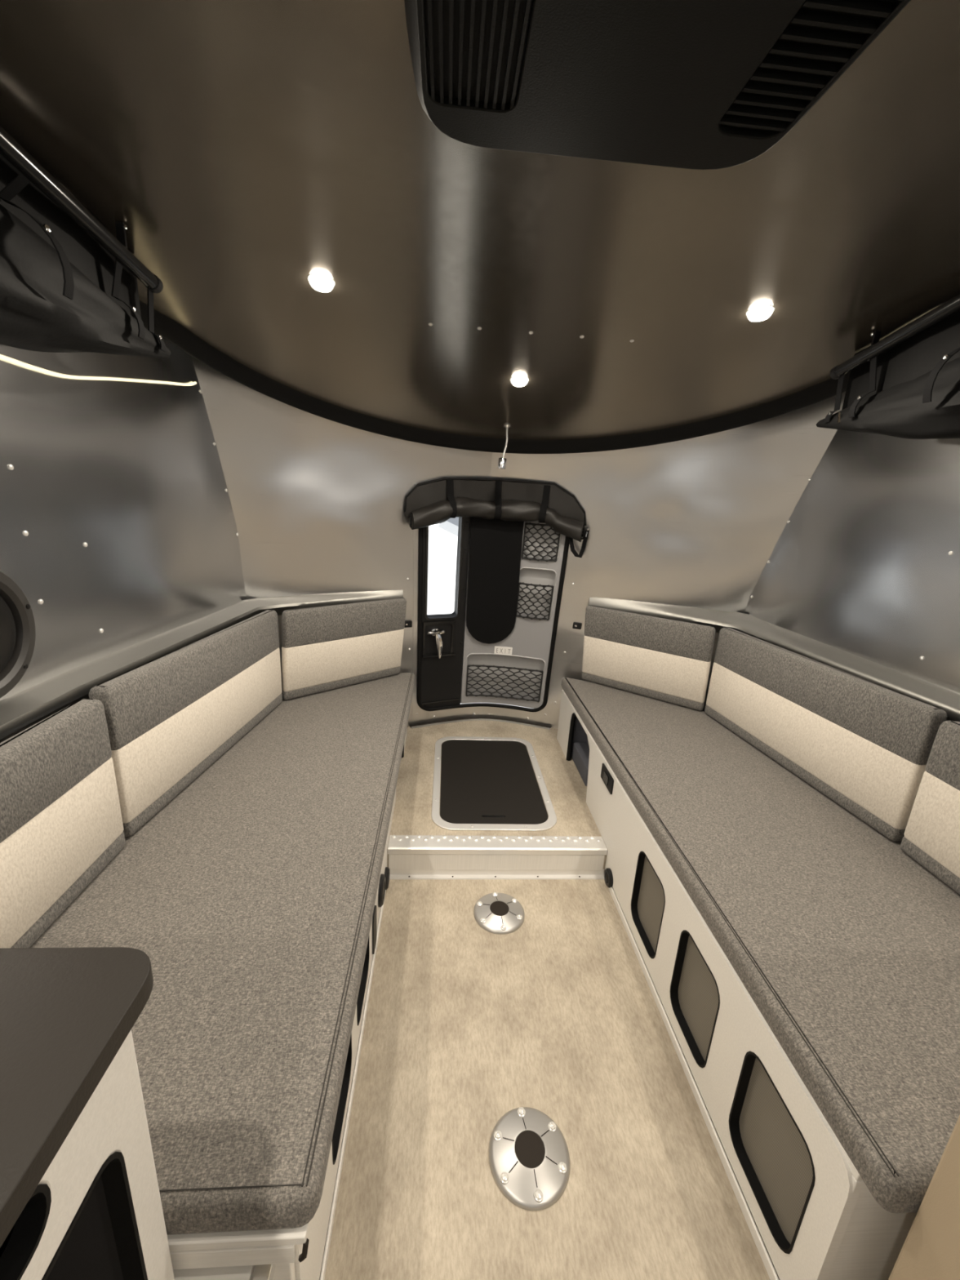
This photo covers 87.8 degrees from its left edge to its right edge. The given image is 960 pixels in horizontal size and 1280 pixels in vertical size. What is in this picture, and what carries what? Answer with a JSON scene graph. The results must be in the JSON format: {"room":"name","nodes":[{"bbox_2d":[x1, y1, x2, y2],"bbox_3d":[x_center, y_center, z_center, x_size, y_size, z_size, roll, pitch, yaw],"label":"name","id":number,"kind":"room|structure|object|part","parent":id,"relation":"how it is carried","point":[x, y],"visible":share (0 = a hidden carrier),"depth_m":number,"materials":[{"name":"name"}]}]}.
{"room":"camper trailer interior","nodes":[
{"label":"camper trailer interior","id":0,"kind":"room"},
{"bbox_2d":[0,333,246,742],"bbox_3d":[-0.994,0.170,0.710,0.056,1.970,3.996,2,15,-3],"label":"wall","id":1,"kind":"structure","parent":0,"point":[118,531],"depth_m":1.37,"materials":[{"name":"silver metal"}]},
{"bbox_2d":[0,570,35,697],"bbox_3d":[-1.010,-0.008,0.994,0.028,0.300,0.300,2,15,-4],"label":"wall speaker","id":2,"kind":"object","parent":1,"relation":"attached to","point":[17,624],"visible":1,"depth_m":1.08,"materials":[{"name":"grey plastic"}]},
{"bbox_2d":[0,354,196,386],"bbox_3d":[-0.976,-0.602,0.891,0.040,0.115,1.758,3,15,-2],"label":"led strip","id":3,"kind":"object","parent":1,"relation":"attached to","point":[2,357],"visible":1,"depth_m":1.26,"materials":[{"name":"white plastic"}]},
{"bbox_2d":[0,590,403,739],"bbox_3d":[-0.918,0.115,1.266,0.570,0.109,2.822,6,16,9],"label":"ledge","id":4,"kind":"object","parent":1,"relation":"attached to","point":[20,709],"depth_m":1.44,"materials":[{"name":"silver metal"}]},
{"bbox_2d":[0,0,959,439],"bbox_3d":[0.258,-0.542,0.475,2.400,0.281,3.773,2,15,-4],"label":"ceiling","id":5,"kind":"structure","parent":0,"point":[245,150],"depth_m":0.98,"materials":[{"name":"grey metal"}]},
{"bbox_2d":[0,125,163,293],"bbox_3d":[-0.712,-0.637,0.330,0.036,0.105,1.764,2,15,-4],"label":"curtain rod","id":6,"kind":"object","parent":5,"relation":"attached to","point":[11,149],"visible":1,"depth_m":0.92,"materials":[{"name":"black"}]},
{"bbox_2d":[0,154,170,359],"bbox_3d":[-0.809,-0.536,0.373,0.284,0.325,1.805,2,15,-4],"label":"curtain","id":7,"kind":"object","parent":6,"relation":"hanging from","point":[61,291],"visible":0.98,"depth_m":0.91,"materials":[{"name":"black fabric"}]},
{"bbox_2d":[307,273,335,292],"bbox_3d":[-0.394,-0.884,1.242,0.066,0.025,0.065,2,15,-4],"label":"recessed light","id":8,"kind":"object","parent":5,"relation":"in","point":[321,282],"visible":1,"depth_m":1.23,"materials":[{"name":"white glass"}]},
{"bbox_2d":[497,423,511,469],"bbox_3d":[0.104,-0.835,2.159,0.046,0.182,0.038,2,15,-4],"label":"reading lamp","id":9,"kind":"object","parent":5,"relation":"hanging from","point":[502,461],"visible":1,"depth_m":2.16,"materials":[{"name":"silver metal"}]},
{"bbox_2d":[510,374,528,386],"bbox_3d":[0.138,-0.905,1.748,0.066,0.028,0.064,2,15,-4],"label":"recessed light","id":10,"kind":"object","parent":5,"relation":"in","point":[518,380],"visible":1,"depth_m":1.73,"materials":[{"name":"white glass"}]},
{"bbox_2d":[404,0,911,169],"bbox_3d":[0.189,-0.586,0.237,0.509,0.062,1.011,2,15,-4],"label":"air conditioner","id":11,"kind":"object","parent":5,"relation":"attached to","point":[686,84],"visible":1,"depth_m":0.57,"materials":[{"name":"black plastic"}]},
{"bbox_2d":[746,304,774,321],"bbox_3d":[0.722,-0.840,1.289,0.066,0.024,0.065,2,15,-4],"label":"recessed light","id":12,"kind":"object","parent":5,"relation":"in","point":[760,313],"visible":1,"depth_m":1.27,"materials":[{"name":"white glass"}]},
{"bbox_2d":[829,293,959,379],"bbox_3d":[1.126,-0.585,0.556,0.036,0.128,1.944,2,15,-4],"label":"curtain rod","id":13,"kind":"object","parent":5,"relation":"hanging from","point":[952,305],"visible":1,"depth_m":1.28,"materials":[{"name":"black metal"}]},
{"bbox_2d":[816,310,959,439],"bbox_3d":[1.208,-0.478,0.607,0.285,0.345,1.975,2,15,-4],"label":"curtain","id":14,"kind":"object","parent":13,"relation":"hanging from","point":[911,390],"visible":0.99,"depth_m":1.27,"materials":[{"name":"black fabric"}]},
{"bbox_3d":[1.055,-0.652,1.467,0.007,0.031,0.018,5,15,7],"label":"zip pull","id":15,"kind":"part","parent":14,"relation":"part of","materials":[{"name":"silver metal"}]},
{"bbox_2d":[386,720,606,871],"bbox_3d":[0.062,0.716,2.510,2.300,0.157,1.198,2,15,-4],"label":"floor","id":16,"kind":"structure","parent":0,"point":[566,789],"depth_m":2.37,"materials":[{"name":"plastic"}]},
{"bbox_2d":[431,736,556,831],"bbox_3d":[0.042,0.657,2.410,0.530,0.008,0.823,2,15,-4],"label":"floor hatch","id":17,"kind":"object","parent":16,"relation":"on","point":[487,783],"visible":1,"depth_m":2.31,"materials":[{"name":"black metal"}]},
{"bbox_2d":[389,868,604,879],"bbox_3d":[0.069,0.902,1.925,0.840,0.030,0.025,2,15,-4],"label":"trim","id":18,"kind":"structure","parent":16,"relation":"attached to","point":[393,874],"depth_m":1.93,"materials":[{"name":"silver metal"}]},
{"bbox_2d":[388,853,604,870],"bbox_3d":[0.069,0.855,1.923,0.832,0.069,0.006,2,15,-4],"label":"trim","id":19,"kind":"structure","parent":16,"relation":"attached to","point":[396,861],"depth_m":1.92,"materials":[{"name":"white laminate"}]},
{"bbox_2d":[387,835,607,854],"bbox_3d":[0.071,0.797,1.945,0.844,0.028,0.082,2,15,-4],"label":"trim","id":20,"kind":"structure","parent":16,"relation":"attached to","point":[397,844],"depth_m":1.93,"materials":[{"name":"silver metal"}]},
{"bbox_2d":[191,355,845,728],"bbox_3d":[0.119,-0.167,2.159,2.739,1.970,1.430,2,15,-4],"label":"wall","id":21,"kind":"structure","parent":0,"point":[317,503],"depth_m":2.29,"materials":[{"name":"silver metal"}]},
{"bbox_3d":[-0.688,-0.246,2.283,1.799,1.970,0.596,-9,19,-37],"label":"panel","id":22,"kind":"part","parent":21,"relation":"part of","materials":[{"name":"silver metal"}]},
{"bbox_2d":[404,620,412,627],"bbox_3d":[-0.382,-0.084,2.638,0.049,0.037,0.018,-5,17,-27],"label":"light switch","id":23,"kind":"object","parent":21,"relation":"attached to","point":[408,624],"depth_m":2.63,"materials":[{"name":"black plastic"}]},
{"bbox_2d":[409,717,551,729],"bbox_3d":[0.004,0.496,2.985,0.837,0.009,0.156,2,15,-6],"label":"trim","id":24,"kind":"structure","parent":21,"relation":"attached to","point":[416,726],"depth_m":3.00,"materials":[{"name":"black"}]},
{"bbox_2d":[417,516,568,711],"bbox_3d":[0.046,-0.171,2.749,0.831,1.256,0.392,2,15,-4],"label":"door","id":25,"kind":"structure","parent":21,"relation":"in","point":[454,668],"depth_m":2.80,"materials":[{"name":"grey plastic"}]},
{"bbox_3d":[-0.219,0.036,2.725,0.037,0.146,0.043,10,17,23],"label":"lever","id":26,"kind":"part","parent":25,"relation":"part of","materials":[{"name":"silver metal"}]},
{"bbox_2d":[426,520,457,614],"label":"window","id":27,"kind":"structure","parent":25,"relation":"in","point":[443,536],"depth_m":5.99,"materials":[{"name":"white glass"}]},
{"bbox_2d":[466,516,524,644],"bbox_3d":[0.072,-0.299,2.686,0.284,0.707,0.160,2,15,-4],"label":"window shade","id":28,"kind":"object","parent":25,"relation":"hanging from","point":[495,544],"visible":0.98,"depth_m":2.68,"materials":[{"name":"black fabric"}]},
{"bbox_3d":[0.167,-0.167,2.756,0.509,1.209,0.316,2,15,-4],"label":"panel","id":29,"kind":"part","parent":25,"relation":"part of","materials":[{"name":"grey plastic"}]},
{"bbox_2d":[139,301,850,453],"bbox_3d":[0.116,-0.897,1.885,2.277,0.283,0.865,2,15,-4],"label":"trim","id":30,"kind":"structure","parent":21,"relation":"attached to","point":[168,328],"depth_m":2.00,"materials":[{"name":"black rubber"}]},
{"bbox_2d":[404,477,589,557],"bbox_3d":[0.089,-0.606,2.444,0.907,0.358,0.197,2,15,-4],"label":"rolled-up door shade","id":31,"kind":"object","parent":21,"relation":"attached to","point":[436,501],"visible":1,"depth_m":2.43,"materials":[{"name":"black fabric"}]},
{"bbox_2d":[572,622,582,629],"bbox_3d":[0.526,-0.077,2.700,0.049,0.037,0.018,8,16,18],"label":"switch","id":32,"kind":"object","parent":21,"relation":"attached to","point":[577,625],"depth_m":2.69,"materials":[{"name":"black plastic"}]},
{"bbox_3d":[0.873,-0.182,2.367,2.000,1.970,0.705,12,18,30],"label":"panel","id":33,"kind":"part","parent":21,"relation":"part of","materials":[{"name":"silver metal"}]},
{"bbox_2d":[319,879,779,1279],"bbox_3d":[0.187,1.327,0.537,2.760,0.040,2.978,2,15,-4],"label":"floor","id":34,"kind":"structure","parent":0,"point":[467,1025],"depth_m":1.20,"materials":[{"name":"plastic"}]},
{"bbox_2d":[0,1029,174,1279],"bbox_3d":[-0.645,0.897,0.280,0.533,0.834,0.737,2,15,-4],"label":"base cabinet","id":35,"kind":"object","parent":34,"relation":"on","point":[95,1212],"visible":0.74,"depth_m":0.54,"materials":[{"name":"white laminate"}]},
{"bbox_2d":[0,946,153,1247],"bbox_3d":[-0.648,0.474,0.193,0.604,0.028,0.796,2,15,-4],"label":"countertop","id":36,"kind":"structure","parent":35,"relation":"on","point":[66,1014],"depth_m":0.49,"materials":[{"name":"black laminate"}]},
{"bbox_2d":[167,727,407,1279],"bbox_3d":[-0.660,0.716,1.720,0.704,0.418,2.133,2,15,-4],"label":"bench base","id":37,"kind":"object","parent":34,"relation":"on","point":[296,1253],"visible":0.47,"depth_m":0.69,"materials":[{"name":"white laminate"}]},
{"bbox_3d":[-0.384,1.030,0.734,0.130,0.325,0.026,2,15,-4],"label":"door","id":38,"kind":"part","parent":37,"relation":"part of","materials":[{"name":"white laminate"}]},
{"bbox_2d":[29,672,415,1235],"bbox_3d":[-0.643,0.477,1.683,0.714,0.060,2.154,2,15,-4],"label":"seat cushion","id":39,"kind":"object","parent":37,"relation":"on","point":[249,896],"visible":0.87,"depth_m":1.05,"materials":[{"name":"grey fabric"}]},
{"bbox_2d":[0,698,125,948],"bbox_3d":[-0.910,0.431,0.898,0.064,0.414,0.724,2,15,-4],"label":"cushion","id":40,"kind":"object","parent":39,"relation":"on","point":[61,824],"visible":0.97,"depth_m":1.04,"materials":[{"name":"grey fabric"}]},
{"bbox_2d":[88,609,282,836],"bbox_3d":[-0.919,0.197,1.725,0.064,0.424,0.951,4,15,2],"label":"cushion","id":41,"kind":"object","parent":39,"relation":"on","point":[170,717],"visible":0.83,"depth_m":1.52,"materials":[{"name":"grey fabric"}]},
{"bbox_2d":[281,597,406,700],"bbox_3d":[-0.636,0.027,2.401,0.634,0.424,0.098,-12,21,-43],"label":"cushion","id":42,"kind":"object","parent":39,"relation":"on","point":[324,648],"visible":0.98,"depth_m":2.34,"materials":[{"name":"grey fabric"}]},
{"bbox_3d":[-0.346,0.839,0.687,0.185,0.038,0.018,2,15,-4],"label":"rail","id":43,"kind":"part","parent":37,"relation":"part of","materials":[{"name":"silver metal"}]},
{"bbox_3d":[-0.614,0.999,0.735,0.670,0.400,0.016,2,15,-4],"label":"panel","id":44,"kind":"part","parent":37,"relation":"part of","materials":[{"name":"white laminate"}]},
{"bbox_3d":[-0.346,0.709,1.759,0.018,0.388,2.075,2,15,-4],"label":"panel","id":45,"kind":"part","parent":37,"relation":"part of","materials":[{"name":"white laminate"}]},
{"bbox_2d":[319,889,386,1279],"bbox_3d":[-0.292,1.144,0.980,0.006,0.026,1.906,2,15,-4],"label":"baseboard","id":46,"kind":"structure","parent":37,"relation":"attached to","point":[357,1062],"depth_m":1.13,"materials":[{"name":"white laminate"}]},
{"bbox_2d":[372,905,376,954],"bbox_3d":[-0.325,0.891,1.536,0.005,0.145,0.065,2,15,-4],"label":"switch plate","id":47,"kind":"object","parent":37,"relation":"attached to","point":[374,917],"depth_m":1.52,"materials":[{"name":"black plastic"}]},
{"bbox_2d":[377,874,385,906],"bbox_3d":[-0.329,0.840,1.675,0.014,0.100,0.100,2,15,-4],"label":"round vent","id":48,"kind":"object","parent":37,"relation":"attached to","point":[381,886],"depth_m":1.64,"materials":[{"name":"black plastic"}]},
{"bbox_2d":[384,866,389,889],"bbox_3d":[-0.341,0.873,1.829,0.014,0.076,0.076,2,15,-4],"label":"round vent","id":49,"kind":"object","parent":37,"relation":"attached to","point":[386,868],"depth_m":1.81,"materials":[{"name":"black plastic"}]},
{"bbox_2d":[473,892,524,934],"bbox_3d":[0.068,0.952,1.756,0.180,0.023,0.180,2,15,-4],"label":"socket","id":50,"kind":"object","parent":34,"relation":"on","point":[500,913],"visible":1,"depth_m":1.74,"materials":[{"name":"grey metal"}]},
{"bbox_2d":[488,1106,569,1210],"bbox_3d":[0.110,1.133,1.105,0.180,0.023,0.180,2,15,-4],"label":"socket","id":51,"kind":"object","parent":34,"relation":"on","point":[529,1157],"visible":1,"depth_m":1.09,"materials":[{"name":"grey metal"}]},
{"bbox_2d":[556,688,917,1279],"bbox_3d":[0.837,0.763,1.855,0.690,0.418,2.084,2,15,-4],"label":"bench base","id":52,"kind":"object","parent":34,"relation":"on","point":[815,1217],"visible":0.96,"depth_m":1.07,"materials":[{"name":"white laminate"}]},
{"bbox_3d":[0.471,0.492,2.555,0.024,0.291,0.065,2,15,-4],"label":"edge trim","id":53,"kind":"part","parent":52,"relation":"part of","materials":[{"name":"black rubber"}]},
{"bbox_2d":[603,771,608,785],"bbox_3d":[0.496,0.545,1.969,0.003,0.036,0.052,2,15,-4],"label":"switch","id":54,"kind":"object","parent":52,"relation":"attached to","point":[606,774],"depth_m":1.96,"materials":[{"name":"black plastic"}]},
{"bbox_2d":[600,763,613,794],"bbox_3d":[0.501,0.545,1.968,0.006,0.064,0.134,2,15,-4],"label":"switch plate","id":55,"kind":"object","parent":52,"relation":"attached to","point":[606,772],"depth_m":1.95,"materials":[{"name":"black plastic"}]},
{"bbox_2d":[604,867,613,888],"bbox_3d":[0.489,0.906,1.901,0.014,0.068,0.068,2,15,-4],"label":"round vent","id":56,"kind":"object","parent":52,"relation":"attached to","point":[608,873],"depth_m":1.89,"materials":[{"name":"black plastic"}]},
{"bbox_2d":[607,886,778,1279],"bbox_3d":[0.547,1.174,1.042,0.006,0.026,1.906,2,15,-4],"label":"baseboard","id":57,"kind":"structure","parent":52,"relation":"attached to","point":[769,1267],"depth_m":1.18,"materials":[{"name":"white laminate"}]},
{"bbox_2d":[560,677,959,1213],"bbox_3d":[0.887,0.534,1.788,0.736,0.060,2.171,2,15,-4],"label":"seat cushion","id":58,"kind":"object","parent":52,"relation":"on","point":[845,944],"visible":0.84,"depth_m":1.19,"materials":[{"name":"grey fabric"}]},
{"bbox_2d":[582,604,715,711],"bbox_3d":[0.817,0.079,2.509,0.634,0.424,0.098,14,19,35],"label":"cushion","id":59,"kind":"object","parent":58,"relation":"on","point":[668,660],"visible":1,"depth_m":2.46,"materials":[{"name":"grey fabric"}]},
{"bbox_2d":[704,627,946,841],"bbox_3d":[1.182,0.272,1.881,0.064,0.424,0.951,0,16,-10],"label":"cushion","id":60,"kind":"object","parent":58,"relation":"on","point":[866,746],"visible":0.89,"depth_m":1.70,"materials":[{"name":"grey fabric"}]},
{"bbox_2d":[900,720,959,894],"bbox_3d":[1.279,0.508,1.060,0.064,0.414,0.724,2,15,-4],"label":"cushion","id":61,"kind":"object","parent":58,"relation":"on","point":[931,838],"visible":1,"depth_m":1.34,"materials":[{"name":"grey fabric"}]},
{"bbox_3d":[0.910,1.049,0.864,0.670,0.400,0.014,2,15,-4],"label":"panel","id":62,"kind":"part","parent":52,"relation":"part of","materials":[{"name":"white laminate"}]},
{"bbox_2d":[888,1115,959,1279],"bbox_3d":[1.014,0.959,0.298,0.732,0.885,0.934,2,15,-4],"label":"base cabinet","id":63,"kind":"object","parent":34,"relation":"on","point":[931,1249],"visible":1,"depth_m":0.68,"materials":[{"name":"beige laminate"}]},
{"bbox_2d":[744,429,959,843],"bbox_3d":[1.411,0.263,0.858,0.055,1.970,3.936,2,15,-5],"label":"wall","id":64,"kind":"structure","parent":0,"point":[865,564],"depth_m":1.70,"materials":[{"name":"silver metal"}]},
{"bbox_2d":[588,597,959,721],"bbox_3d":[1.256,0.179,1.423,0.570,0.136,2.822,-2,16,-17],"label":"ledge","id":65,"kind":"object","parent":64,"relation":"attached to","point":[948,701],"depth_m":1.94,"materials":[{"name":"silver metal"}]}
]}

